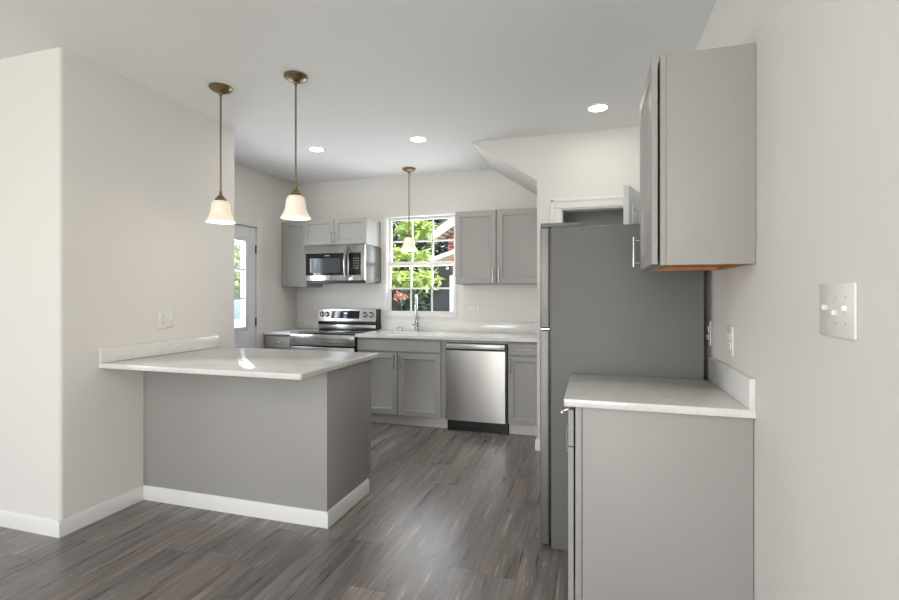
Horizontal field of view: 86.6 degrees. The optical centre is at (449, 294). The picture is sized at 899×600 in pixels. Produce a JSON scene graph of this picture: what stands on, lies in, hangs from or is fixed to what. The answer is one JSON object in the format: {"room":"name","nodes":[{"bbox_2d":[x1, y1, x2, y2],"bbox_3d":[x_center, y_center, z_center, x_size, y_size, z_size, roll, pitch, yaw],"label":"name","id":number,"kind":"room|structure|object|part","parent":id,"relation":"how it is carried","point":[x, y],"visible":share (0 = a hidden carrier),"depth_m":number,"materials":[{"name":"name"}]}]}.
{"room":"kitchen","nodes":[
{"label":"kitchen","id":0,"kind":"room"},
{"bbox_2d":[0,47,233,519],"bbox_3d":[-3.572,-0.017,3.723,3.430,2.663,1.331,0,0,17],"label":"wall","id":1,"kind":"structure","parent":0,"point":[109,182],"depth_m":2.75,"materials":[{"name":"paint"}]},
{"bbox_2d":[0,486,142,537],"bbox_3d":[-3.687,1.270,3.311,3.444,0.088,0.504,0,0,17],"label":"baseboard","id":2,"kind":"structure","parent":1,"relation":"attached to","point":[8,519],"depth_m":2.69,"materials":[{"name":"white paint"}]},
{"bbox_2d":[99,335,218,362],"bbox_3d":[-1.915,0.356,3.237,0.020,0.088,0.919,0,0,17],"label":"backsplash","id":3,"kind":"structure","parent":1,"relation":"attached to","point":[117,353],"depth_m":3.13,"materials":[{"name":"white stone"}]},
{"bbox_2d":[158,311,172,327],"bbox_3d":[-1.920,0.166,3.233,0.016,0.114,0.122,0,0,17],"label":"switch plate","id":4,"kind":"object","parent":1,"relation":"attached to","point":[165,318],"visible":1,"depth_m":3.23,"materials":[{"name":"white plastic"}]},
{"bbox_2d":[234,161,296,348],"bbox_3d":[-2.228,-0.017,4.839,0.150,2.663,2.375,0,0,17],"label":"wall","id":5,"kind":"structure","parent":0,"point":[261,196],"depth_m":5.34,"materials":[{"name":"paint"}]},
{"bbox_2d":[234,216,262,348],"bbox_3d":[-2.223,0.262,4.727,0.222,2.105,0.993,0,0,17],"label":"door","id":6,"kind":"structure","parent":5,"relation":"in","point":[249,232],"depth_m":5.04,"materials":[{"name":"white paint"}]},
{"bbox_3d":[-2.194,0.815,4.718,0.012,0.600,0.569,0,0,17],"label":"raised panel","id":7,"kind":"part","parent":6,"relation":"part of","materials":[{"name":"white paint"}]},
{"bbox_3d":[-2.215,-0.113,4.718,0.060,0.961,0.576,0,0,17],"label":"glazing frame","id":8,"kind":"part","parent":6,"relation":"part of","materials":[{"name":"white paint"}]},
{"bbox_2d":[282,221,321,287],"bbox_3d":[-1.736,-0.464,5.609,0.350,0.753,0.318,0,0,17],"label":"upper cabinet","id":9,"kind":"object","parent":5,"relation":"attached to","point":[292,232],"visible":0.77,"depth_m":5.47,"materials":[{"name":"grey paint"}]},
{"bbox_3d":[-1.763,-0.464,5.462,0.305,0.741,0.020,0,0,17],"label":"door","id":10,"kind":"part","parent":9,"relation":"part of","materials":[{"name":"grey paint"}]},
{"bbox_2d":[0,422,574,599],"bbox_3d":[-2.489,1.375,1.544,7.148,0.120,8.940,0,0,17],"label":"floor","id":11,"kind":"structure","parent":0,"point":[445,514],"depth_m":2.49,"materials":[{"name":"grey wood"}]},
{"bbox_2d":[143,360,370,528],"bbox_3d":[-1.238,0.873,3.183,1.348,0.884,0.643,0,0,17],"label":"base cabinet","id":12,"kind":"object","parent":11,"relation":"on","point":[284,450],"visible":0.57,"depth_m":2.88,"materials":[{"name":"grey paint"}]},
{"bbox_3d":[-1.330,0.873,2.896,1.334,0.884,0.012,0,0,17],"label":"panel","id":13,"kind":"part","parent":12,"relation":"part of","materials":[{"name":"grey paint"}]},
{"bbox_2d":[99,335,377,379],"bbox_3d":[-1.273,0.371,3.046,1.361,0.118,0.919,0,0,17],"label":"countertop","id":14,"kind":"structure","parent":12,"relation":"on","point":[200,355],"depth_m":2.91,"materials":[{"name":"white stone"}]},
{"bbox_3d":[-1.255,1.270,3.126,1.348,0.088,0.524,0,0,17],"label":"baseboard","id":15,"kind":"part","parent":12,"relation":"part of","materials":[{"name":"white paint"}]},
{"bbox_3d":[-0.624,0.873,2.963,0.018,0.884,0.520,0,0,17],"label":"panel","id":16,"kind":"part","parent":12,"relation":"part of","materials":[{"name":"grey paint"}]},
{"bbox_3d":[-1.176,0.818,3.419,1.331,0.774,0.040,0,0,17],"label":"frame","id":17,"kind":"part","parent":12,"relation":"part of","materials":[{"name":"grey paint"}]},
{"bbox_2d":[264,335,292,349],"bbox_3d":[-1.781,0.873,5.442,0.358,0.884,0.656,0,0,17],"label":"base cabinet","id":18,"kind":"object","parent":11,"relation":"on","point":[270,341],"visible":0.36,"depth_m":5.16,"materials":[{"name":"grey paint"}]},
{"bbox_2d":[263,319,317,334],"bbox_3d":[-1.779,0.363,5.451,0.359,0.134,0.644,0,0,17],"label":"countertop","id":19,"kind":"structure","parent":18,"relation":"on","point":[301,324],"depth_m":5.69,"materials":[{"name":"white stone"}]},
{"bbox_2d":[290,308,380,351],"bbox_3d":[-1.252,0.737,5.252,0.763,1.155,0.707,0,0,17],"label":"range","id":20,"kind":"object","parent":11,"relation":"on","point":[333,333],"visible":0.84,"depth_m":5.33,"materials":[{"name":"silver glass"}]},
{"bbox_3d":[-1.325,0.789,4.994,0.748,0.490,0.058,0,0,17],"label":"oven door","id":21,"kind":"part","parent":20,"relation":"part of","materials":[{"name":"silver metal"}]},
{"bbox_2d":[290,329,376,334],"bbox_3d":[-1.254,0.406,5.232,0.756,0.017,0.545,0,0,17],"label":"cooktop","id":22,"kind":"object","parent":20,"relation":"in","point":[315,331],"depth_m":5.08,"materials":[{"name":"black glass"}]},
{"bbox_3d":[-1.208,0.228,5.513,0.370,0.090,0.023,0,0,17],"label":"display panel","id":23,"kind":"part","parent":20,"relation":"part of","materials":[{"name":"black glass"}]},
{"bbox_2d":[357,337,507,427],"bbox_3d":[-0.121,0.873,4.948,1.556,0.884,0.656,0,0,17],"label":"base cabinet","id":24,"kind":"object","parent":11,"relation":"on","point":[408,376],"visible":0.84,"depth_m":4.74,"materials":[{"name":"grey paint"}]},
{"bbox_3d":[-0.729,0.889,4.834,0.441,0.620,0.020,0,0,17],"label":"door","id":25,"kind":"part","parent":24,"relation":"part of","materials":[{"name":"grey paint"}]},
{"bbox_3d":[-0.513,0.508,4.769,0.893,0.112,0.020,0,0,17],"label":"false drawer","id":26,"kind":"part","parent":24,"relation":"part of","materials":[{"name":"grey paint"}]},
{"bbox_3d":[-0.297,0.889,4.705,0.444,0.620,0.020,0,0,17],"label":"door","id":27,"kind":"part","parent":24,"relation":"part of","materials":[{"name":"grey paint"}]},
{"bbox_2d":[355,320,536,341],"bbox_3d":[0.024,0.361,4.914,1.867,0.138,0.644,0,0,17],"label":"countertop","id":28,"kind":"structure","parent":24,"relation":"on","point":[444,330],"depth_m":5.07,"materials":[{"name":"white stone"}]},
{"bbox_2d":[412,295,418,330],"bbox_3d":[-0.358,0.199,5.199,0.078,0.403,0.211,0,0,-13],"label":"faucet","id":29,"kind":"object","parent":28,"relation":"on","point":[416,323],"visible":1,"depth_m":5.25,"materials":[{"name":"silver metal"}]},
{"bbox_3d":[-0.361,0.146,5.195,0.025,0.297,0.192,0,0,-2],"label":"spout","id":30,"kind":"part","parent":29,"relation":"part of","materials":[{"name":"silver metal"}]},
{"bbox_3d":[0.258,0.445,4.559,0.610,0.028,0.020,0,0,17],"label":"rail","id":31,"kind":"part","parent":24,"relation":"part of","materials":[{"name":"grey paint"}]},
{"bbox_2d":[446,342,507,433],"bbox_3d":[0.329,0.888,4.805,0.594,0.853,0.601,0,0,17],"label":"dishwasher","id":32,"kind":"object","parent":11,"relation":"on","point":[476,373],"visible":1,"depth_m":4.53,"materials":[{"name":"silver metal"}]},
{"bbox_3d":[0.250,0.522,4.553,0.574,0.020,0.021,0,0,17],"label":"pocket handle","id":33,"kind":"part","parent":32,"relation":"part of","materials":[{"name":"black plastic"}]},
{"bbox_2d":[508,341,536,435],"bbox_3d":[0.770,0.873,4.683,0.302,0.884,0.656,0,0,17],"label":"base cabinet","id":34,"kind":"object","parent":11,"relation":"on","point":[522,356],"visible":0.86,"depth_m":4.42,"materials":[{"name":"grey paint"}]},
{"bbox_3d":[0.562,0.659,4.421,0.010,0.140,0.035,0,0,17],"label":"handle","id":35,"kind":"part","parent":34,"relation":"part of","materials":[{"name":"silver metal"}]},
{"bbox_3d":[0.692,0.505,4.411,0.291,0.105,0.020,0,0,17],"label":"drawer","id":36,"kind":"part","parent":34,"relation":"part of","materials":[{"name":"grey paint"}]},
{"bbox_2d":[540,222,703,550],"bbox_3d":[0.932,0.471,2.746,0.804,1.686,0.774,0,0,17],"label":"refrigerator","id":37,"kind":"object","parent":11,"relation":"on","point":[601,314],"visible":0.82,"depth_m":2.40,"materials":[{"name":"grey metal"}]},
{"bbox_3d":[0.604,0.739,2.844,0.047,1.112,0.774,0,0,17],"label":"fridge door","id":38,"kind":"part","parent":37,"relation":"part of","materials":[{"name":"metal"}]},
{"bbox_3d":[0.604,-0.088,2.844,0.047,0.522,0.774,0,0,17],"label":"freezer door","id":39,"kind":"part","parent":37,"relation":"part of","materials":[{"name":"metal"}]},
{"bbox_2d":[561,402,752,599],"bbox_3d":[0.831,0.873,2.052,0.667,0.884,0.592,0,0,17],"label":"base cabinet","id":40,"kind":"object","parent":11,"relation":"on","point":[660,505],"visible":0.79,"depth_m":1.76,"materials":[{"name":"grey paint"}]},
{"bbox_3d":[0.499,0.478,2.042,0.036,0.019,0.170,0,0,17],"label":"handle","id":41,"kind":"part","parent":40,"relation":"part of","materials":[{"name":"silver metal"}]},
{"bbox_3d":[0.602,0.715,2.388,0.035,0.140,0.010,0,0,17],"label":"handle","id":42,"kind":"part","parent":40,"relation":"part of","materials":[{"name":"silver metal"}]},
{"bbox_3d":[0.555,0.518,2.134,0.020,0.139,0.581,0,0,17],"label":"drawer","id":43,"kind":"part","parent":40,"relation":"part of","materials":[{"name":"grey paint"}]},
{"bbox_3d":[0.555,0.894,2.134,0.020,0.604,0.581,0,0,17],"label":"door","id":44,"kind":"part","parent":40,"relation":"part of","materials":[{"name":"grey paint"}]},
{"bbox_3d":[0.583,0.873,2.126,0.024,0.884,0.592,0,0,17],"label":"frame","id":45,"kind":"part","parent":40,"relation":"part of","materials":[{"name":"grey paint"}]},
{"bbox_2d":[564,357,755,418],"bbox_3d":[0.840,0.361,2.043,0.650,0.138,0.614,0,0,17],"label":"countertop","id":46,"kind":"structure","parent":40,"relation":"on","point":[727,391],"depth_m":1.89,"materials":[{"name":"white stone"}]},
{"bbox_2d":[0,0,715,183],"bbox_3d":[-2.489,-1.423,1.544,7.148,0.150,8.940,0,0,17],"label":"ceiling","id":47,"kind":"structure","parent":0,"point":[453,74],"depth_m":2.75,"materials":[{"name":"paint"}]},
{"bbox_2d":[205,82,235,223],"bbox_3d":[-1.485,-0.910,3.098,0.181,0.876,0.181,0,0,17],"label":"pendant light","id":48,"kind":"object","parent":47,"relation":"hanging from","point":[220,210],"visible":1,"depth_m":3.07,"materials":[{"name":"gold metal"}]},
{"bbox_3d":[-1.485,-0.541,3.098,0.181,0.140,0.181,0,0,17],"label":"lamp shade","id":49,"kind":"part","parent":48,"relation":"part of","materials":[{"name":"white glass"}]},
{"bbox_3d":[-1.485,-0.980,3.098,0.011,0.647,0.011,0,0,17],"label":"rod","id":50,"kind":"part","parent":48,"relation":"part of","materials":[{"name":"gold metal"}]},
{"bbox_2d":[280,71,310,220],"bbox_3d":[-0.947,-0.910,2.938,0.181,0.876,0.181,0,0,17],"label":"pendant light","id":51,"kind":"object","parent":47,"relation":"hanging from","point":[295,206],"visible":1,"depth_m":2.91,"materials":[{"name":"gold metal"}]},
{"bbox_3d":[-0.947,-0.541,2.938,0.181,0.140,0.181,0,0,17],"label":"lamp shade","id":52,"kind":"part","parent":51,"relation":"part of","materials":[{"name":"white glass"}]},
{"bbox_3d":[-0.947,-0.980,2.938,0.011,0.647,0.011,0,0,17],"label":"rod","id":53,"kind":"part","parent":51,"relation":"part of","materials":[{"name":"gold metal"}]},
{"bbox_2d":[307,146,325,151],"bbox_3d":[-1.229,-1.345,4.412,0.168,0.006,0.168,0,0,17],"label":"recessed light","id":54,"kind":"object","parent":47,"relation":"in","point":[311,148],"visible":1,"depth_m":4.41,"materials":[{"name":"white paint"}]},
{"bbox_2d":[401,167,416,250],"bbox_3d":[-0.432,-0.911,5.092,0.181,0.874,0.181,0,0,17],"label":"pendant light","id":55,"kind":"object","parent":47,"relation":"hanging from","point":[409,243],"visible":1,"depth_m":5.06,"materials":[{"name":"gold metal"}]},
{"bbox_3d":[-0.432,-0.543,5.092,0.181,0.140,0.181,0,0,17],"label":"lamp shade","id":56,"kind":"part","parent":55,"relation":"part of","materials":[{"name":"white glass"}]},
{"bbox_3d":[-0.432,-0.981,5.092,0.011,0.645,0.011,0,0,17],"label":"rod","id":57,"kind":"part","parent":55,"relation":"part of","materials":[{"name":"gold metal"}]},
{"bbox_2d":[408,136,427,141],"bbox_3d":[-0.273,-1.345,4.128,0.168,0.006,0.168,0,0,17],"label":"recessed light","id":58,"kind":"object","parent":47,"relation":"in","point":[412,138],"visible":1,"depth_m":4.13,"materials":[{"name":"white paint"}]},
{"bbox_2d":[586,103,609,112],"bbox_3d":[1.070,-1.345,3.438,0.168,0.006,0.168,0,0,17],"label":"recessed light","id":59,"kind":"object","parent":47,"relation":"in","point":[598,107],"visible":1,"depth_m":3.42,"materials":[{"name":"white paint"}]},
{"bbox_2d":[297,169,622,329],"bbox_3d":[0.073,-0.017,5.315,3.988,2.663,0.150,0,0,17],"label":"wall","id":60,"kind":"structure","parent":0,"point":[478,190],"depth_m":5.33,"materials":[{"name":"paint"}]},
{"bbox_2d":[296,319,317,327],"bbox_3d":[-1.690,0.348,5.750,0.359,0.104,0.020,0,0,17],"label":"backsplash","id":61,"kind":"structure","parent":60,"relation":"attached to","point":[300,323],"depth_m":5.75,"materials":[{"name":"white stone"}]},
{"bbox_2d":[304,217,380,246],"bbox_3d":[-1.216,-0.693,5.399,0.760,0.290,0.423,0,0,17],"label":"upper cabinet","id":62,"kind":"object","parent":60,"relation":"attached to","point":[361,230],"visible":0.94,"depth_m":5.24,"materials":[{"name":"grey paint"}]},
{"bbox_3d":[-1.445,-0.693,5.294,0.371,0.280,0.020,0,0,17],"label":"door","id":63,"kind":"part","parent":62,"relation":"part of","materials":[{"name":"grey paint"}]},
{"bbox_2d":[304,244,380,283],"bbox_3d":[-1.208,-0.336,5.365,0.740,0.409,0.480,0,0,17],"label":"microwave","id":64,"kind":"object","parent":62,"relation":"attached to","point":[359,263],"visible":1,"depth_m":5.20,"materials":[{"name":"silver metal"}]},
{"bbox_3d":[-1.353,-0.335,5.221,0.501,0.242,0.004,0,0,17],"label":"black glass panel","id":65,"kind":"part","parent":64,"relation":"part of","materials":[{"name":"black glass"}]},
{"bbox_3d":[-1.347,-0.348,5.239,0.546,0.385,0.034,0,0,17],"label":"door","id":66,"kind":"part","parent":64,"relation":"part of","materials":[{"name":"silver metal"}]},
{"bbox_3d":[-1.198,-0.138,5.401,0.720,0.012,0.350,0,0,17],"label":"plate","id":67,"kind":"part","parent":64,"relation":"part of","materials":[{"name":"black plastic"}]},
{"bbox_3d":[-1.114,-0.344,5.122,0.033,0.350,0.070,0,0,25],"label":"handle","id":68,"kind":"part","parent":64,"relation":"part of","materials":[{"name":"silver metal"}]},
{"bbox_3d":[-1.016,-0.335,5.123,0.140,0.242,0.004,0,0,17],"label":"keypad glass","id":69,"kind":"part","parent":64,"relation":"part of","materials":[{"name":"black glass"}]},
{"bbox_3d":[-0.990,-0.348,5.133,0.190,0.385,0.032,0,0,17],"label":"control panel","id":70,"kind":"part","parent":64,"relation":"part of","materials":[{"name":"silver metal"}]},
{"bbox_3d":[-1.082,-0.693,5.186,0.372,0.280,0.020,0,0,17],"label":"door","id":71,"kind":"part","parent":62,"relation":"part of","materials":[{"name":"grey paint"}]},
{"bbox_2d":[384,212,456,317],"bbox_3d":[-0.318,-0.327,5.416,0.871,1.160,0.140,0,0,17],"label":"window","id":72,"kind":"structure","parent":60,"relation":"in","point":[388,220],"depth_m":5.41,"materials":[{"name":"white paint"}]},
{"bbox_3d":[-0.318,-0.081,5.391,0.805,0.589,0.032,0,0,17],"label":"sash","id":73,"kind":"part","parent":72,"relation":"part of","materials":[{"name":"white paint"}]},
{"bbox_3d":[-0.308,-0.605,5.424,0.805,0.559,0.032,0,0,17],"label":"sash","id":74,"kind":"part","parent":72,"relation":"part of","materials":[{"name":"white paint"}]},
{"bbox_2d":[381,320,536,332],"bbox_3d":[0.113,0.346,5.213,1.867,0.108,0.020,0,0,17],"label":"backsplash","id":75,"kind":"structure","parent":60,"relation":"attached to","point":[503,327],"depth_m":5.19,"materials":[{"name":"white stone"}]},
{"bbox_2d":[468,305,479,315],"bbox_3d":[0.263,0.165,5.172,0.126,0.117,0.016,0,0,17],"label":"switch plate","id":76,"kind":"object","parent":60,"relation":"attached to","point":[472,309],"visible":1,"depth_m":5.17,"materials":[{"name":"white plastic"}]},
{"bbox_2d":[455,208,536,284],"bbox_3d":[0.527,-0.483,4.912,0.899,0.745,0.363,0,0,17],"label":"upper cabinet","id":77,"kind":"object","parent":60,"relation":"attached to","point":[493,247],"visible":0.91,"depth_m":4.78,"materials":[{"name":"grey paint"}]},
{"bbox_3d":[0.265,-0.483,4.848,0.422,0.736,0.020,0,0,17],"label":"door","id":78,"kind":"part","parent":77,"relation":"part of","materials":[{"name":"grey paint"}]},
{"bbox_3d":[0.696,-0.483,4.719,0.459,0.736,0.020,0,0,17],"label":"door","id":79,"kind":"part","parent":77,"relation":"part of","materials":[{"name":"grey paint"}]},
{"bbox_2d":[471,126,639,439],"bbox_3d":[1.076,-0.017,4.443,1.568,2.663,0.950,0,0,17],"label":"wall","id":80,"kind":"structure","parent":0,"point":[596,163],"depth_m":3.99,"materials":[{"name":"paint"}]},
{"bbox_2d":[535,438,539,450],"bbox_3d":[0.829,1.270,4.165,0.128,0.088,0.304,0,0,17],"label":"baseboard","id":81,"kind":"structure","parent":80,"relation":"attached to","point":[537,442],"depth_m":4.03,"materials":[{"name":"white paint"}]},
{"bbox_2d":[551,185,639,223],"bbox_3d":[1.179,0.257,3.611,0.856,2.115,0.805,0,0,17],"label":"door frame","id":82,"kind":"structure","parent":80,"relation":"in","point":[629,202],"depth_m":3.88,"materials":[{"name":"white paint"}]},
{"bbox_3d":[1.275,0.257,3.934,0.856,2.115,0.132,0,0,17],"label":"casing","id":83,"kind":"part","parent":82,"relation":"part of","materials":[{"name":"white paint"}]},
{"bbox_3d":[1.379,0.249,3.482,0.047,1.730,0.516,0,0,34],"label":"panel moulding","id":84,"kind":"part","parent":82,"relation":"part of","materials":[{"name":"white paint"}]},
{"bbox_2d":[695,0,898,599],"bbox_3d":[0.817,-0.017,0.560,0.150,2.663,8.840,0,0,17],"label":"wall","id":85,"kind":"structure","parent":0,"point":[826,423],"depth_m":1.19,"materials":[{"name":"paint"}]},
{"bbox_2d":[633,43,755,270],"bbox_3d":[0.950,-0.492,1.925,0.369,0.767,0.457,0,0,17],"label":"upper cabinet","id":86,"kind":"object","parent":85,"relation":"attached to","point":[698,107],"visible":1,"depth_m":1.71,"materials":[{"name":"grey paint"}]},
{"bbox_3d":[0.841,-0.194,2.144,0.035,0.135,0.010,0,0,17],"label":"handle","id":87,"kind":"part","parent":86,"relation":"part of","materials":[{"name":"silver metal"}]},
{"bbox_3d":[0.817,-0.492,1.966,0.020,0.759,0.447,0,0,17],"label":"door","id":88,"kind":"part","parent":86,"relation":"part of","materials":[{"name":"grey paint"}]},
{"bbox_3d":[0.844,-0.492,1.957,0.020,0.767,0.457,0,0,17],"label":"frame","id":89,"kind":"part","parent":86,"relation":"part of","materials":[{"name":"grey paint"}]},
{"bbox_3d":[0.986,-0.130,1.916,0.274,0.014,0.427,0,0,17],"label":"panel","id":90,"kind":"part","parent":86,"relation":"part of","materials":[{"name":"orange wood"}]},
{"bbox_3d":[0.986,-0.116,1.916,0.274,0.014,0.427,0,0,17],"label":"raw wood rail","id":91,"kind":"part","parent":86,"relation":"part of","materials":[{"name":"brown wood"}]},
{"bbox_2d":[706,321,710,345],"bbox_3d":[1.255,0.184,2.313,0.008,0.117,0.074,0,0,17],"label":"outlet","id":92,"kind":"object","parent":85,"relation":"attached to","point":[708,323],"visible":1,"depth_m":2.30,"materials":[{"name":"white plastic"}]},
{"bbox_2d":[727,326,733,355],"bbox_3d":[1.148,0.189,1.954,0.008,0.117,0.078,0,0,17],"label":"outlet","id":93,"kind":"object","parent":85,"relation":"attached to","point":[730,330],"visible":1,"depth_m":1.94,"materials":[{"name":"white plastic"}]},
{"bbox_2d":[708,357,755,409],"bbox_3d":[1.141,0.346,1.954,0.020,0.108,0.614,0,0,17],"label":"backsplash","id":94,"kind":"structure","parent":85,"relation":"attached to","point":[742,387],"depth_m":1.85,"materials":[{"name":"white stone"}]},
{"bbox_2d":[820,283,856,339],"bbox_3d":[0.892,0.035,1.107,0.016,0.124,0.165,0,0,17],"label":"switch plate","id":95,"kind":"object","parent":85,"relation":"attached to","point":[838,301],"visible":1,"depth_m":1.09,"materials":[{"name":"white plastic"}]},
{"label":"outside","id":96,"kind":"structure","parent":0,"visible":0},
{"bbox_3d":[-4.079,1.690,3.822,50.000,0.250,55.000,0,0,17],"label":"ground","id":97,"kind":"structure","parent":96,"visible":0},
{"bbox_2d":[234,240,240,297],"bbox_3d":[-5.992,-0.129,13.935,2.535,3.393,2.135,0,0,17],"label":"bushy tree","id":98,"kind":"object","parent":97,"relation":"on","point":[237,282],"visible":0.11,"depth_m":13.58,"materials":[{"name":"green plant"}]},
{"bbox_2d":[394,291,407,310],"bbox_3d":[-0.769,0.751,6.893,0.595,1.628,0.446,0,0,17],"label":"shrub","id":99,"kind":"object","parent":97,"relation":"on","point":[397,294],"visible":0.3,"depth_m":6.89,"materials":[{"name":"red plant"}]},
{"bbox_2d":[396,287,425,310],"bbox_3d":[-1.105,0.710,9.913,1.328,1.798,0.760,0,0,17],"label":"shrub","id":100,"kind":"object","parent":97,"relation":"on","point":[404,303],"visible":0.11,"depth_m":9.80,"materials":[{"name":"green plant"}]},
{"bbox_2d":[393,219,437,310],"bbox_3d":[-2.062,-1.287,14.072,3.923,5.962,2.598,0,0,17],"label":"tree","id":101,"kind":"object","parent":97,"relation":"on","point":[395,238],"visible":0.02,"depth_m":13.74,"materials":[{"name":"green plant"}]},
{"bbox_2d":[392,220,443,310],"bbox_3d":[-0.611,0.079,8.022,1.265,2.976,0.970,0,0,17],"label":"tree","id":102,"kind":"object","parent":97,"relation":"on","point":[420,227],"visible":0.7,"depth_m":7.89,"materials":[{"name":"green plant"}]},
{"bbox_2d":[412,219,447,310],"bbox_3d":[0.740,-1.536,17.014,5.214,6.991,2.517,0,0,17],"label":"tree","id":103,"kind":"object","parent":97,"relation":"on","point":[439,248],"visible":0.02,"depth_m":16.77,"materials":[{"name":"green plant"}]},
{"bbox_2d":[426,218,453,310],"bbox_3d":[1.734,-1.114,11.352,3.950,5.357,3.250,0,0,17],"label":"house","id":104,"kind":"structure","parent":97,"relation":"on","point":[442,298],"depth_m":10.82,"materials":[{"name":"grey"}]},
{"bbox_3d":[-0.196,0.414,10.930,0.490,2.300,0.140,0,0,17],"label":"siding panel","id":105,"kind":"part","parent":104,"relation":"part of","materials":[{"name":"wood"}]},
{"bbox_3d":[-5.470,1.544,9.035,8.360,0.060,9.800,0,0,17],"label":"patio","id":106,"kind":"object","parent":97,"relation":"on","visible":0},
{"bbox_2d":[234,299,240,326],"bbox_3d":[-5.340,0.794,11.179,4.300,1.440,1.800,0,0,-35],"label":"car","id":107,"kind":"object","parent":106,"relation":"on","point":[237,303],"visible":0.02,"depth_m":10.68,"materials":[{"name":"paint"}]}
]}

